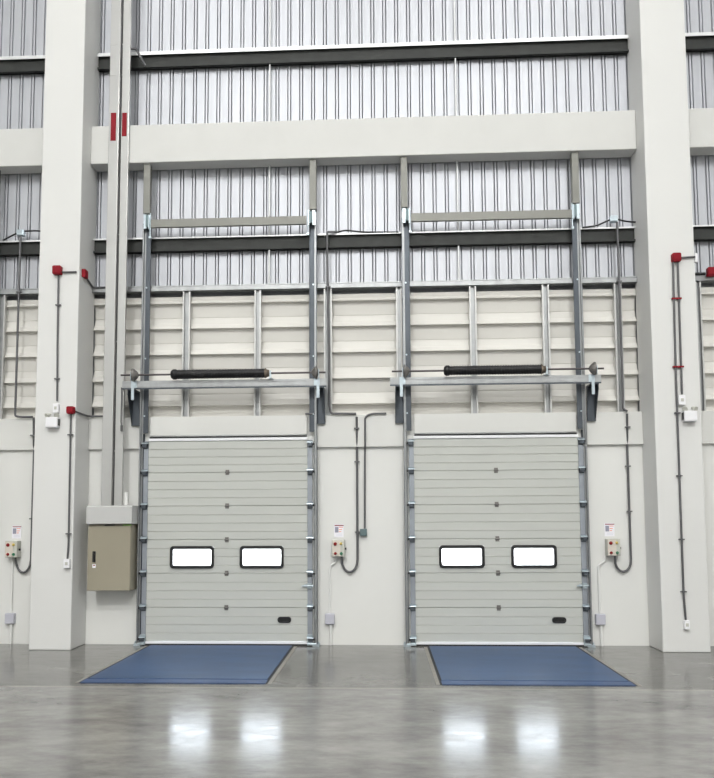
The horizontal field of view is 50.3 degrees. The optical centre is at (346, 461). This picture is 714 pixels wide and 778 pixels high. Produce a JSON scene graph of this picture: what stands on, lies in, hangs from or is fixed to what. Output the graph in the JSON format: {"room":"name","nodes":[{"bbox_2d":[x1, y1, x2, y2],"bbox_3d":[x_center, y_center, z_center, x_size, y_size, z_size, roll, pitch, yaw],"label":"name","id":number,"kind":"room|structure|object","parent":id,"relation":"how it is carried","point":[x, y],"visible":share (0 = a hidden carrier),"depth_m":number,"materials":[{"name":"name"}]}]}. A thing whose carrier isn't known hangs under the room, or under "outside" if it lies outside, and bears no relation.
{"room":"distribution center","nodes":[
{"label":"distribution center","id":0,"kind":"room"},
{"bbox_2d":[0,0,713,296],"bbox_3d":[0.168,-8.438,11.082,23.554,12.140,0.035,0,-5,3],"label":"cladding","id":1,"kind":"object","parent":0,"point":[366,197],"visible":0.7,"depth_m":10.77,"materials":[{"name":"metal"}]},
{"bbox_2d":[0,288,38,296],"bbox_3d":[-7.863,-2.364,10.924,7.485,0.080,0.106,0,-5,3],"label":"rail","id":2,"kind":"object","parent":1,"relation":"attached to","point":[25,291],"visible":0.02,"depth_m":10.72,"materials":[{"name":"metal"}]},
{"bbox_2d":[14,236,32,417],"bbox_3d":[-4.492,-1.887,10.621,0.280,2.591,0.039,0,-5,3],"label":"conduit","id":3,"kind":"object","parent":2,"relation":"attached to","point":[20,237],"visible":1,"depth_m":10.61,"materials":[{"name":"grey"}]},
{"bbox_2d":[16,229,25,236],"bbox_3d":[-4.603,-3.224,10.743,0.100,0.085,0.085,0,-5,3],"label":"metal box","id":4,"kind":"object","parent":3,"relation":"attached to","point":[20,232],"visible":1,"depth_m":10.71,"materials":[{"name":"metal"}]},
{"bbox_2d":[92,276,636,294],"bbox_3d":[0.187,-2.432,10.537,7.525,0.080,0.106,0,-5,3],"label":"rail","id":5,"kind":"object","parent":1,"relation":"attached to","point":[629,280],"visible":1,"depth_m":10.49,"materials":[{"name":"metal"}]},
{"bbox_2d":[616,222,627,411],"bbox_3d":[3.694,-1.949,10.228,0.093,2.604,0.039,0,-5,3],"label":"conduit","id":6,"kind":"object","parent":5,"relation":"attached to","point":[617,226],"visible":1,"depth_m":10.22,"materials":[{"name":"grey"}]},
{"bbox_2d":[609,215,617,222],"bbox_3d":[3.632,-3.293,10.348,0.100,0.085,0.085,0,-5,3],"label":"metal box","id":7,"kind":"object","parent":6,"relation":"attached to","point":[613,218],"visible":1,"depth_m":10.31,"materials":[{"name":"metal"}]},
{"bbox_2d":[695,275,713,282],"bbox_3d":[8.250,-2.500,10.151,7.450,0.080,0.106,0,-5,3],"label":"rail","id":8,"kind":"object","parent":1,"relation":"attached to","point":[698,278],"visible":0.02,"depth_m":10.27,"materials":[{"name":"metal"}]},
{"bbox_2d":[706,267,713,276],"bbox_3d":[4.904,-2.545,10.210,0.120,0.120,0.078,0,-5,3],"label":"fire alarm box","id":9,"kind":"object","parent":8,"relation":"attached to","point":[710,270],"visible":1,"depth_m":10.18,"materials":[{"name":"red paint"}]},
{"bbox_2d":[0,644,713,777],"bbox_3d":[-0.368,1.624,-1.696,23.600,0.200,24.250,0,-5,3],"label":"floor","id":10,"kind":"structure","parent":0,"point":[331,711],"depth_m":6.29,"materials":[{"name":"concrete"}]},
{"bbox_2d":[29,0,100,649],"bbox_3d":[-3.876,-6.005,10.787,0.555,17.000,0.560,0,-5,3],"label":"concrete column","id":11,"kind":"structure","parent":10,"relation":"on","point":[71,84],"depth_m":10.24,"materials":[{"name":"white paint"}]},
{"bbox_2d":[0,240,39,256],"bbox_3d":[-7.867,-3.001,10.966,7.485,0.205,0.071,0,-5,3],"label":"steel girt","id":12,"kind":"object","parent":11,"relation":"attached to","point":[28,247],"visible":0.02,"depth_m":10.82,"materials":[{"name":"metal"}]},
{"bbox_2d":[0,128,42,173],"bbox_3d":[-7.877,-4.390,10.993,7.485,0.550,0.245,0,-5,3],"label":"concrete beam","id":13,"kind":"structure","parent":11,"relation":"attached to","point":[21,150],"depth_m":10.72,"materials":[{"name":"white paint"}]},
{"bbox_2d":[0,55,44,74],"bbox_3d":[-7.879,-5.720,11.180,7.485,0.240,0.071,0,-5,3],"label":"steel girt","id":14,"kind":"object","parent":11,"relation":"attached to","point":[32,64],"visible":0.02,"depth_m":11.03,"materials":[{"name":"metal"}]},
{"bbox_2d":[45,413,59,427],"bbox_3d":[-3.881,-0.540,10.024,0.197,0.194,0.102,0,-5,3],"label":"emergency light","id":15,"kind":"object","parent":11,"relation":"attached to","point":[50,422],"visible":1,"depth_m":9.99,"materials":[{"name":"white plastic"}]},
{"bbox_2d":[54,275,60,400],"bbox_3d":[-3.856,-1.645,10.141,0.080,1.705,0.032,0,-5,3],"label":"conduit","id":16,"kind":"object","parent":11,"relation":"attached to","point":[57,304],"visible":1,"depth_m":10.13,"materials":[{"name":"grey"}]},
{"bbox_2d":[52,265,62,274],"bbox_3d":[-3.882,-2.562,10.197,0.118,0.118,0.078,0,-5,3],"label":"fire alarm box","id":17,"kind":"object","parent":11,"relation":"attached to","point":[56,269],"visible":1,"depth_m":10.16,"materials":[{"name":"red paint"}]},
{"bbox_2d":[63,559,70,567],"bbox_3d":[-3.637,1.331,9.888,0.080,0.120,0.058,0,-5,3],"label":"wall socket","id":18,"kind":"object","parent":11,"relation":"attached to","point":[67,562],"visible":1,"depth_m":9.87,"materials":[{"name":"white plastic"}]},
{"bbox_2d":[65,414,72,558],"bbox_3d":[-3.640,0.325,9.976,0.078,1.901,0.032,0,-5,3],"label":"conduit","id":19,"kind":"object","parent":11,"relation":"attached to","point":[70,434],"visible":1,"depth_m":9.97,"materials":[{"name":"grey"}]},
{"bbox_2d":[66,406,75,413],"bbox_3d":[-3.644,-0.673,10.037,0.100,0.100,0.078,0,-5,3],"label":"fire alarm box","id":20,"kind":"object","parent":11,"relation":"attached to","point":[69,409],"visible":1,"depth_m":10.00,"materials":[{"name":"red paint"}]},
{"bbox_2d":[97,35,628,71],"bbox_3d":[0.171,-5.787,10.794,7.525,0.240,0.071,0,-5,3],"label":"steel girt","id":21,"kind":"object","parent":11,"relation":"attached to","point":[608,44],"visible":1,"depth_m":10.78,"materials":[{"name":"metal"}]},
{"bbox_2d":[268,64,270,234],"bbox_3d":[-1.089,-4.409,10.738,0.024,2.495,0.024,0,-5,3],"label":"rod","id":22,"kind":"object","parent":21,"relation":"hanging from","point":[269,64],"visible":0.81,"depth_m":10.77,"materials":[{"name":"metal"}]},
{"bbox_2d":[454,58,458,229],"bbox_3d":[1.537,-4.431,10.611,0.024,2.495,0.024,0,-5,3],"label":"rod","id":23,"kind":"object","parent":21,"relation":"hanging from","point":[454,58],"visible":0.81,"depth_m":10.58,"materials":[{"name":"metal"}]},
{"bbox_2d":[91,110,636,171],"bbox_3d":[0.173,-4.458,10.607,7.525,0.550,0.245,0,-5,3],"label":"concrete beam","id":24,"kind":"structure","parent":11,"relation":"attached to","point":[595,134],"depth_m":10.49,"materials":[{"name":"white paint"}]},
{"bbox_2d":[101,0,121,505],"bbox_3d":[-3.263,-6.943,10.815,0.151,15.130,0.056,0,-5,3],"label":"cable trunking","id":25,"kind":"object","parent":24,"relation":"attached to","point":[116,5],"visible":0.91,"depth_m":10.47,"materials":[{"name":"metal"}]},
{"bbox_2d":[114,0,145,504],"bbox_3d":[-3.005,-6.943,10.836,0.331,15.130,0.089,1,-5,-16],"label":"cable trunking","id":26,"kind":"object","parent":24,"relation":"attached to","point":[127,13],"visible":0.88,"depth_m":10.47,"materials":[{"name":"metal"}]},
{"bbox_2d":[143,164,151,214],"bbox_3d":[-2.792,-3.805,10.662,0.095,0.715,0.090,0,-5,3],"label":"tube","id":27,"kind":"object","parent":24,"relation":"hanging from","point":[147,187],"visible":0.98,"depth_m":10.62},
{"bbox_2d":[309,159,316,211],"bbox_3d":[-0.465,-3.825,10.551,0.095,0.715,0.090,0,-5,3],"label":"tube","id":28,"kind":"object","parent":24,"relation":"hanging from","point":[312,163],"visible":0.91,"depth_m":10.51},
{"bbox_2d":[400,157,407,209],"bbox_3d":[0.791,-3.835,10.491,0.090,0.715,0.090,0,-5,3],"label":"tube","id":29,"kind":"object","parent":24,"relation":"hanging from","point":[403,160],"visible":0.91,"depth_m":10.45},
{"bbox_2d":[570,152,579,203],"bbox_3d":[3.116,-3.855,10.379,0.095,0.715,0.090,0,-5,3],"label":"tube","id":30,"kind":"object","parent":24,"relation":"hanging from","point":[574,160],"visible":0.95,"depth_m":10.34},
{"bbox_2d":[93,226,635,254],"bbox_3d":[0.184,-3.068,10.580,7.525,0.205,0.071,0,-5,3],"label":"steel girt","id":31,"kind":"object","parent":11,"relation":"attached to","point":[591,235],"visible":1,"depth_m":10.57,"materials":[{"name":"metal"}]},
{"bbox_2d":[268,250,269,283],"bbox_3d":[-1.081,-2.709,10.604,0.022,0.485,0.022,-2,-5,25],"label":"rod","id":32,"kind":"object","parent":31,"relation":"hanging from","point":[268,250],"visible":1,"depth_m":10.59,"materials":[{"name":"metal"}]},
{"bbox_2d":[325,231,355,414],"bbox_3d":[-0.081,-1.915,10.434,0.410,2.587,0.088,0,-5,3],"label":"conduit","id":33,"kind":"object","parent":31,"relation":"attached to","point":[327,232],"visible":1,"depth_m":10.40,"materials":[{"name":"grey"}]},
{"bbox_2d":[338,230,398,232],"bbox_3d":[0.298,-3.188,10.545,0.843,0.060,0.034,0,-4,2],"label":"cable","id":34,"kind":"object","parent":31,"relation":"on","point":[340,230],"visible":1,"depth_m":10.54,"materials":[{"name":"black plastic"}]},
{"bbox_2d":[75,645,296,683],"bbox_3d":[-1.726,2.361,8.942,2.035,0.010,2.340,0,-5,3],"label":"dock leveller","id":35,"kind":"object","parent":10,"relation":"on","point":[203,664],"visible":1,"depth_m":8.70,"materials":[{"name":"metal"}]},
{"bbox_2d":[424,646,640,685],"bbox_3d":[1.974,2.330,8.764,2.035,0.010,2.340,0,-5,3],"label":"dock leveller","id":36,"kind":"object","parent":10,"relation":"on","point":[450,665],"visible":1,"depth_m":8.54,"materials":[{"name":"blue paint"}]},
{"bbox_2d":[625,0,710,651],"bbox_3d":[4.210,-6.073,10.399,0.585,17.000,0.560,0,-5,3],"label":"concrete column","id":37,"kind":"structure","parent":10,"relation":"on","point":[656,56],"depth_m":9.85,"materials":[{"name":"white paint"}]},
{"bbox_2d":[671,252,681,262],"bbox_3d":[4.253,-2.629,9.807,0.112,0.112,0.078,0,-5,3],"label":"fire alarm box","id":38,"kind":"object","parent":37,"relation":"attached to","point":[675,257],"visible":1,"depth_m":9.77,"materials":[{"name":"red paint"}]},
{"bbox_2d":[672,262,686,619],"bbox_3d":[4.204,-0.294,9.643,0.079,4.561,0.032,0,-5,3],"label":"conduit","id":39,"kind":"object","parent":37,"relation":"attached to","point":[679,475],"visible":1,"depth_m":9.63,"materials":[{"name":"grey"}]},
{"bbox_2d":[677,262,682,393],"bbox_3d":[4.277,-1.710,9.753,0.041,1.720,0.028,0,-5,3],"label":"conduit","id":40,"kind":"object","parent":37,"relation":"attached to","point":[678,281],"visible":1,"depth_m":9.74,"materials":[{"name":"grey"}]},
{"bbox_2d":[678,395,685,404],"bbox_3d":[4.262,-0.776,9.669,0.085,0.125,0.058,0,-5,3],"label":"wall socket","id":41,"kind":"object","parent":37,"relation":"attached to","point":[681,398],"visible":1,"depth_m":9.64,"materials":[{"name":"white plastic"}]},
{"bbox_2d":[682,406,697,421],"bbox_3d":[4.346,-0.599,9.629,0.197,0.194,0.102,0,-5,3],"label":"emergency light","id":42,"kind":"object","parent":37,"relation":"attached to","point":[687,416],"visible":1,"depth_m":9.59,"materials":[{"name":"white plastic"}]},
{"bbox_2d":[685,32,713,51],"bbox_3d":[8.234,-5.855,10.407,7.450,0.240,0.071,0,-5,3],"label":"steel girt","id":43,"kind":"object","parent":37,"relation":"attached to","point":[694,41],"visible":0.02,"depth_m":10.57,"materials":[{"name":"metal"}]},
{"bbox_2d":[688,108,713,155],"bbox_3d":[8.236,-4.526,10.220,7.450,0.550,0.245,0,-5,3],"label":"concrete beam","id":44,"kind":"structure","parent":37,"relation":"attached to","point":[701,120],"depth_m":10.27,"materials":[{"name":"white paint"}]},
{"bbox_2d":[693,225,713,241],"bbox_3d":[8.247,-3.136,10.193,7.450,0.205,0.071,0,-5,3],"label":"steel girt","id":45,"kind":"object","parent":37,"relation":"attached to","point":[700,232],"visible":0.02,"depth_m":10.36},
{"bbox_2d":[0,413,713,645],"bbox_3d":[0.204,0.919,10.357,23.600,3.090,0.200,0,-5,3],"label":"wall","id":46,"kind":"structure","parent":0,"point":[368,603],"depth_m":10.22,"materials":[{"name":"white paint"}]},
{"bbox_2d":[5,613,15,623],"bbox_3d":[-4.584,2.142,10.355,0.124,0.140,0.072,0,-5,3],"label":"junction box","id":47,"kind":"object","parent":46,"relation":"attached to","point":[10,618],"visible":1,"depth_m":10.32,"materials":[{"name":"grey"}]},
{"bbox_2d":[10,558,13,612],"bbox_3d":[-4.586,1.695,10.404,0.028,0.755,0.038,0,-5,3],"label":"riser pipe","id":48,"kind":"object","parent":46,"relation":"attached to","point":[12,562],"visible":1,"depth_m":10.40,"materials":[{"name":"white"}]},
{"bbox_2d":[5,541,20,557],"bbox_3d":[-4.560,1.202,10.389,0.190,0.225,0.150,0,-5,3],"label":"control box","id":49,"kind":"object","parent":46,"relation":"attached to","point":[12,548],"visible":1,"depth_m":10.35,"materials":[{"name":"grey"}]},
{"bbox_2d":[12,526,21,538],"bbox_3d":[-4.550,0.978,10.479,0.130,0.175,0.006,0,-5,3],"label":"notice sign","id":50,"kind":"object","parent":46,"relation":"attached to","point":[16,530],"visible":1,"depth_m":10.48,"materials":[{"name":"white paper"}]},
{"bbox_2d":[0,418,34,450],"bbox_3d":[-7.856,-0.344,10.723,7.485,0.440,0.050,0,-5,3],"label":"trim","id":51,"kind":"structure","parent":46,"relation":"attached to","point":[15,434],"depth_m":10.54,"materials":[{"name":"white paint"}]},
{"bbox_2d":[0,295,6,418],"bbox_3d":[-4.866,-1.467,10.690,0.100,1.764,0.048,0,-5,3],"label":"post","id":52,"kind":"object","parent":51,"relation":"on","point":[3,299],"visible":1,"depth_m":10.70,"materials":[{"name":"metal"}]},
{"bbox_2d":[3,300,37,418],"bbox_3d":[-4.488,-1.434,10.767,0.743,1.710,0.135,0,-5,3],"label":"louver","id":53,"kind":"object","parent":46,"relation":"on","point":[28,311],"visible":0.6,"depth_m":10.77,"materials":[{"name":"beige metal"}]},
{"bbox_2d":[15,417,34,573],"bbox_3d":[-4.420,0.466,10.466,0.250,2.149,0.074,0,-5,3],"label":"conduit","id":54,"kind":"object","parent":46,"relation":"attached to","point":[33,418],"visible":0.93,"depth_m":10.45,"materials":[{"name":"grey"}]},
{"bbox_2d":[91,299,104,417],"bbox_3d":[-3.383,-1.444,10.714,0.356,1.710,0.135,0,-5,3],"label":"louver","id":55,"kind":"object","parent":46,"relation":"on","point":[99,328],"visible":0.31,"depth_m":10.72,"materials":[{"name":"beige metal"}]},
{"bbox_2d":[86,505,137,523],"bbox_3d":[-3.139,0.723,10.248,0.615,0.245,0.369,0,-5,3],"label":"metal box","id":56,"kind":"object","parent":46,"relation":"attached to","point":[110,514],"visible":0.93,"depth_m":10.07,"materials":[{"name":"grey paint"}]},
{"bbox_2d":[87,524,137,590],"bbox_3d":[-3.143,1.286,10.216,0.580,0.877,0.343,0,-5,3],"label":"electrical cabinet","id":57,"kind":"object","parent":46,"relation":"attached to","point":[112,548],"visible":0.98,"depth_m":10.08,"materials":[{"name":"metal"}]},
{"bbox_2d":[88,417,139,449],"bbox_3d":[-3.201,-0.383,10.499,0.725,0.440,0.050,0,-5,3],"label":"trim","id":58,"kind":"structure","parent":46,"relation":"attached to","point":[131,433],"depth_m":10.48,"materials":[{"name":"white paint"}]},
{"bbox_2d":[133,213,151,645],"bbox_3d":[-2.779,-0.487,10.412,0.160,5.930,0.200,0,-5,3],"label":"door track","id":59,"kind":"object","parent":46,"relation":"attached to","point":[146,251],"visible":0.96,"depth_m":10.47,"materials":[{"name":"metal"}]},
{"bbox_2d":[135,435,315,645],"bbox_3d":[-1.617,1.056,10.244,2.430,2.814,0.120,0,-5,3],"label":"door","id":60,"kind":"structure","parent":59,"relation":"attached to","point":[230,494],"depth_m":10.26,"materials":[{"name":"metal"}]},
{"bbox_2d":[151,216,306,228],"bbox_3d":[-1.634,-3.303,10.502,2.165,0.117,0.040,0,-5,3],"label":"bar","id":61,"kind":"object","parent":59,"relation":"attached to","point":[276,220],"visible":1,"depth_m":10.48,"materials":[{"name":"metal"}]},
{"bbox_2d":[125,297,182,417],"bbox_3d":[-2.714,-1.449,10.682,0.976,1.710,0.135,0,-5,3],"label":"louver","id":62,"kind":"object","parent":46,"relation":"attached to","point":[166,313],"visible":0.47,"depth_m":10.68,"materials":[{"name":"beige metal"}]},
{"bbox_2d":[190,296,253,416],"bbox_3d":[-1.725,-1.458,10.635,0.996,1.710,0.135,0,-5,3],"label":"wall panel","id":63,"kind":"object","parent":46,"relation":"attached to","point":[222,327],"visible":0.66,"depth_m":10.64,"materials":[{"name":"beige metal"}]},
{"bbox_2d":[150,415,306,435],"bbox_3d":[-1.621,-0.486,10.431,2.160,0.260,0.050,0,-5,3],"label":"trim","id":64,"kind":"structure","parent":46,"relation":"attached to","point":[286,424],"depth_m":10.40,"materials":[{"name":"white paint"}]},
{"bbox_2d":[181,291,190,416],"bbox_3d":[-2.229,-1.489,10.564,0.105,1.764,0.048,0,-5,3],"label":"post","id":65,"kind":"object","parent":64,"relation":"on","point":[186,323],"visible":1,"depth_m":10.57,"materials":[{"name":"metal"}]},
{"bbox_2d":[254,290,261,415],"bbox_3d":[-1.230,-1.497,10.516,0.090,1.764,0.048,0,-5,3],"label":"post","id":66,"kind":"object","parent":64,"relation":"on","point":[257,297],"visible":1,"depth_m":10.52,"materials":[{"name":"metal"}]},
{"bbox_2d":[261,294,323,415],"bbox_3d":[-0.738,-1.466,10.588,0.971,1.710,0.135,0,-5,3],"label":"louver","id":67,"kind":"object","parent":46,"relation":"attached to","point":[284,318],"visible":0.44,"depth_m":10.59,"materials":[{"name":"beige metal"}]},
{"bbox_2d":[307,209,319,646],"bbox_3d":[-0.451,-0.507,10.300,0.160,5.930,0.200,0,-5,3],"label":"door track","id":68,"kind":"object","parent":46,"relation":"attached to","point":[311,223],"visible":1,"depth_m":10.37,"materials":[{"name":"metal"}]},
{"bbox_2d":[122,378,325,425],"bbox_3d":[-1.650,-0.797,10.308,2.770,0.590,0.242,0,-5,3],"label":"bar","id":69,"kind":"object","parent":68,"relation":"attached to","point":[133,394],"visible":1,"depth_m":10.24,"materials":[{"name":"metal"}]},
{"bbox_2d":[121,366,325,381],"bbox_3d":[-1.664,-1.172,10.190,2.770,0.180,0.180,0,-5,3],"label":"shaft","id":70,"kind":"object","parent":69,"relation":"attached to","point":[175,374],"visible":1,"depth_m":10.15,"materials":[{"name":"grey metal"}]},
{"bbox_2d":[325,613,334,623],"bbox_3d":[-0.225,2.105,10.146,0.124,0.140,0.072,0,-5,3],"label":"junction box","id":71,"kind":"object","parent":46,"relation":"attached to","point":[329,617],"visible":1,"depth_m":10.11,"materials":[{"name":"grey"}]},
{"bbox_2d":[329,557,337,612],"bbox_3d":[-0.178,1.657,10.192,0.123,0.756,0.038,0,-5,3],"label":"riser pipe","id":72,"kind":"object","parent":46,"relation":"attached to","point":[336,558],"visible":1,"depth_m":10.19,"materials":[{"name":"white"}]},
{"bbox_2d":[334,524,343,536],"bbox_3d":[-0.105,0.941,10.266,0.130,0.175,0.006,0,-5,3],"label":"notice sign","id":73,"kind":"object","parent":46,"relation":"attached to","point":[338,528],"visible":1,"depth_m":10.26,"materials":[{"name":"white paper"}]},
{"bbox_2d":[332,540,345,556],"bbox_3d":[-0.100,1.164,10.175,0.190,0.225,0.150,0,-5,3],"label":"control box","id":74,"kind":"object","parent":46,"relation":"attached to","point":[338,546],"visible":1,"depth_m":10.13,"materials":[{"name":"grey"}]},
{"bbox_2d":[341,417,359,572],"bbox_3d":[0.046,0.448,10.250,0.262,2.109,0.074,0,-5,3],"label":"conduit","id":75,"kind":"object","parent":46,"relation":"attached to","point":[357,532],"visible":1,"depth_m":10.23,"materials":[{"name":"grey"}]},
{"bbox_2d":[317,414,403,447],"bbox_3d":[0.187,-0.412,10.337,1.180,0.440,0.050,0,-5,3],"label":"trim","id":76,"kind":"structure","parent":46,"relation":"attached to","point":[382,430],"depth_m":10.31,"materials":[{"name":"white paint"}]},
{"bbox_2d":[324,289,331,414],"bbox_3d":[-0.256,-1.506,10.469,0.110,1.764,0.048,0,-5,3],"label":"post","id":77,"kind":"object","parent":76,"relation":"on","point":[327,412],"visible":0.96,"depth_m":10.47,"materials":[{"name":"metal"}]},
{"bbox_2d":[396,287,401,376],"bbox_3d":[0.723,-1.514,10.422,0.080,1.764,0.048,0,-5,3],"label":"post","id":78,"kind":"object","parent":76,"relation":"on","point":[398,290],"visible":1,"depth_m":10.44,"materials":[{"name":"metal"}]},
{"bbox_2d":[332,293,396,414],"bbox_3d":[0.238,-1.474,10.541,0.976,1.710,0.135,0,-5,3],"label":"wall panel","id":79,"kind":"object","parent":46,"relation":"attached to","point":[363,325],"visible":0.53,"depth_m":10.54,"materials":[{"name":"beige metal"}]},
{"bbox_2d":[364,412,385,528],"bbox_3d":[0.384,0.124,10.260,0.318,1.568,0.066,0,-5,3],"label":"conduit","id":80,"kind":"object","parent":46,"relation":"attached to","point":[367,415],"visible":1,"depth_m":10.27,"materials":[{"name":"grey"}]},
{"bbox_2d":[401,207,410,646],"bbox_3d":[0.817,-0.517,10.239,0.160,5.930,0.200,0,-5,3],"label":"door track","id":81,"kind":"object","parent":46,"relation":"attached to","point":[406,221],"visible":1,"depth_m":10.32,"materials":[{"name":"metal"}]},
{"bbox_2d":[390,374,600,422],"bbox_3d":[1.966,-0.827,10.134,2.770,0.590,0.242,0,-5,3],"label":"bar","id":82,"kind":"object","parent":81,"relation":"attached to","point":[592,390],"visible":1,"depth_m":10.07,"materials":[{"name":"metal"}]},
{"bbox_2d":[392,362,603,377],"bbox_3d":[1.982,-1.203,10.015,2.770,0.180,0.180,0,-5,3],"label":"shaft","id":83,"kind":"object","parent":82,"relation":"attached to","point":[448,370],"visible":1,"depth_m":9.97,"materials":[{"name":"metal"}]},
{"bbox_2d":[402,292,470,414],"bbox_3d":[1.232,-1.482,10.493,1.006,1.710,0.135,0,-5,3],"label":"louver","id":84,"kind":"object","parent":46,"relation":"attached to","point":[439,321],"visible":0.74,"depth_m":10.49,"materials":[{"name":"beige metal"}]},
{"bbox_2d":[414,412,575,433],"bbox_3d":[1.994,-0.516,10.257,2.160,0.260,0.050,0,-5,3],"label":"trim","id":85,"kind":"structure","parent":46,"relation":"attached to","point":[550,421],"depth_m":10.23,"materials":[{"name":"white paint"}]},
{"bbox_2d":[469,286,477,412],"bbox_3d":[1.731,-1.522,10.374,0.095,1.764,0.048,0,-5,3],"label":"post","id":86,"kind":"object","parent":85,"relation":"on","point":[472,290],"visible":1,"depth_m":10.38,"materials":[{"name":"metal"}]},
{"bbox_2d":[541,284,551,412],"bbox_3d":[2.715,-1.530,10.327,0.095,1.764,0.048,0,-5,3],"label":"post","id":87,"kind":"object","parent":85,"relation":"on","point":[544,288],"visible":1,"depth_m":10.33,"materials":[{"name":"metal"}]},
{"bbox_2d":[476,290,543,412],"bbox_3d":[2.228,-1.491,10.445,0.981,1.710,0.135,0,-5,3],"label":"wall panel","id":88,"kind":"object","parent":46,"relation":"attached to","point":[509,323],"visible":0.64,"depth_m":10.45,"materials":[{"name":"beige metal"}]},
{"bbox_2d":[549,289,616,412],"bbox_3d":[3.204,-1.499,10.398,0.966,1.710,0.135,0,-5,3],"label":"louver","id":89,"kind":"object","parent":46,"relation":"attached to","point":[598,313],"visible":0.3,"depth_m":10.40,"materials":[{"name":"beige metal"}]},
{"bbox_2d":[571,203,595,647],"bbox_3d":[3.134,-0.537,10.128,0.160,5.930,0.200,0,-5,3],"label":"door track","id":90,"kind":"object","parent":46,"relation":"attached to","point":[575,220],"visible":0.98,"depth_m":10.21,"materials":[{"name":"metal"}]},
{"bbox_2d":[411,209,571,221],"bbox_3d":[1.962,-3.333,10.329,2.165,0.117,0.040,0,-5,3],"label":"bar","id":91,"kind":"object","parent":90,"relation":"attached to","point":[527,214],"visible":1,"depth_m":10.31,"materials":[{"name":"metal"}]},
{"bbox_2d":[406,433,593,646],"bbox_3d":[1.998,1.026,10.071,2.430,2.814,0.120,0,-5,3],"label":"door","id":92,"kind":"structure","parent":90,"relation":"attached to","point":[497,494],"depth_m":10.08,"materials":[{"name":"metal"}]},
{"bbox_2d":[595,614,605,624],"bbox_3d":[3.329,2.075,9.976,0.124,0.140,0.072,0,-5,3],"label":"junction box","id":93,"kind":"object","parent":46,"relation":"attached to","point":[600,619],"visible":1,"depth_m":9.94,"materials":[{"name":"grey"}]},
{"bbox_2d":[597,556,606,613],"bbox_3d":[3.375,1.627,10.022,0.123,0.756,0.038,0,-5,3],"label":"riser pipe","id":94,"kind":"object","parent":46,"relation":"attached to","point":[604,560],"visible":1,"depth_m":10.02,"materials":[{"name":"white"}]},
{"bbox_2d":[604,523,614,535],"bbox_3d":[3.490,0.911,10.093,0.130,0.175,0.006,0,-5,3],"label":"notice sign","id":95,"kind":"object","parent":46,"relation":"attached to","point":[608,527],"visible":1,"depth_m":10.09,"materials":[{"name":"white paper"}]},
{"bbox_2d":[605,539,620,555],"bbox_3d":[3.516,1.134,10.002,0.190,0.225,0.150,0,-5,3],"label":"control box","id":96,"kind":"object","parent":46,"relation":"attached to","point":[612,546],"visible":1,"depth_m":9.96,"materials":[{"name":"beige"}]},
{"bbox_2d":[586,412,642,444],"bbox_3d":[3.583,-0.440,10.174,0.740,0.440,0.050,0,-5,3],"label":"trim","id":97,"kind":"structure","parent":46,"relation":"attached to","point":[608,428],"depth_m":10.15,"materials":[{"name":"white paint"}]},
{"bbox_2d":[613,283,624,411],"bbox_3d":[3.684,-1.539,10.280,0.100,1.764,0.048,0,-5,3],"label":"post","id":98,"kind":"object","parent":97,"relation":"on","point":[615,286],"visible":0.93,"depth_m":10.28,"materials":[{"name":"metal"}]},
{"bbox_2d":[614,414,632,572],"bbox_3d":[3.648,0.418,10.077,0.265,2.109,0.074,0,-5,3],"label":"conduit","id":99,"kind":"object","parent":46,"relation":"attached to","point":[629,511],"visible":1,"depth_m":10.07,"materials":[{"name":"grey"}]},
{"bbox_2d":[701,287,713,410],"bbox_3d":[5.257,-1.516,10.300,0.996,1.710,0.135,0,-5,3],"label":"louver","id":100,"kind":"object","parent":46,"relation":"attached to","point":[707,293],"visible":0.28,"depth_m":10.32,"materials":[{"name":"beige metal"}]},
{"bbox_2d":[701,411,713,443],"bbox_3d":[8.257,-0.479,9.950,7.450,0.440,0.050,0,-5,3],"label":"trim","id":101,"kind":"structure","parent":46,"relation":"attached to","point":[707,417],"depth_m":10.09,"materials":[{"name":"white paint"}]},
{"bbox_2d":[695,281,705,410],"bbox_3d":[4.753,-1.548,10.229,0.080,1.764,0.048,0,-5,3],"label":"post","id":102,"kind":"object","parent":101,"relation":"on","point":[698,284],"visible":0.66,"depth_m":10.22,"materials":[{"name":"metal"}]},
{"bbox_2d":[7,283,713,417],"bbox_3d":[0.172,-7.543,11.173,23.600,13.910,0.100,0,-5,3],"label":"wall","id":103,"kind":"structure","parent":0,"point":[702,284],"depth_m":10.71,"materials":[{"name":"metal"}]},
{"bbox_2d":[621,289,639,411],"bbox_3d":[3.821,-1.504,10.369,0.261,1.710,0.135,0,-5,3],"label":"louver","id":104,"kind":"object","parent":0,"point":[629,320],"visible":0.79,"depth_m":10.36,"materials":[{"name":"beige metal"}]},
{"bbox_3d":[-0.444,-15.467,-0.277,23.600,0.100,24.400,0,-5,3],"label":"ceiling","id":105,"kind":"structure","parent":0,"visible":0},
{"bbox_2d":[112,0,123,504],"bbox_3d":[-3.174,-6.944,10.812,0.024,15.130,0.024,0,-5,3],"label":"cable","id":106,"kind":"object","parent":105,"relation":"hanging from","point":[122,0],"visible":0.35,"depth_m":10.48,"materials":[{"name":"grey plastic"}]},
{"bbox_2d":[269,0,270,46],"bbox_3d":[-1.116,-10.189,11.192,0.024,8.600,0.024,0,-5,3],"label":"rod","id":107,"kind":"object","parent":105,"relation":"hanging from","point":[269,0],"visible":1,"depth_m":10.88,"materials":[{"name":"metal"}]},
{"bbox_2d":[453,0,455,40],"bbox_3d":[1.510,-10.211,11.066,0.024,8.600,0.024,0,-5,3],"label":"rod","id":108,"kind":"object","parent":105,"relation":"hanging from","point":[453,0],"visible":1,"depth_m":10.74,"materials":[{"name":"metal"}]},
{"label":"outside","id":109,"kind":"structure","parent":0,"visible":0},
{"bbox_2d":[174,549,552,564],"bbox_3d":[1.482,4.245,30.144,60.000,0.050,39.750,0,-5,3],"label":"sky","id":110,"kind":"structure","parent":109,"point":[250,556],"depth_m":39.03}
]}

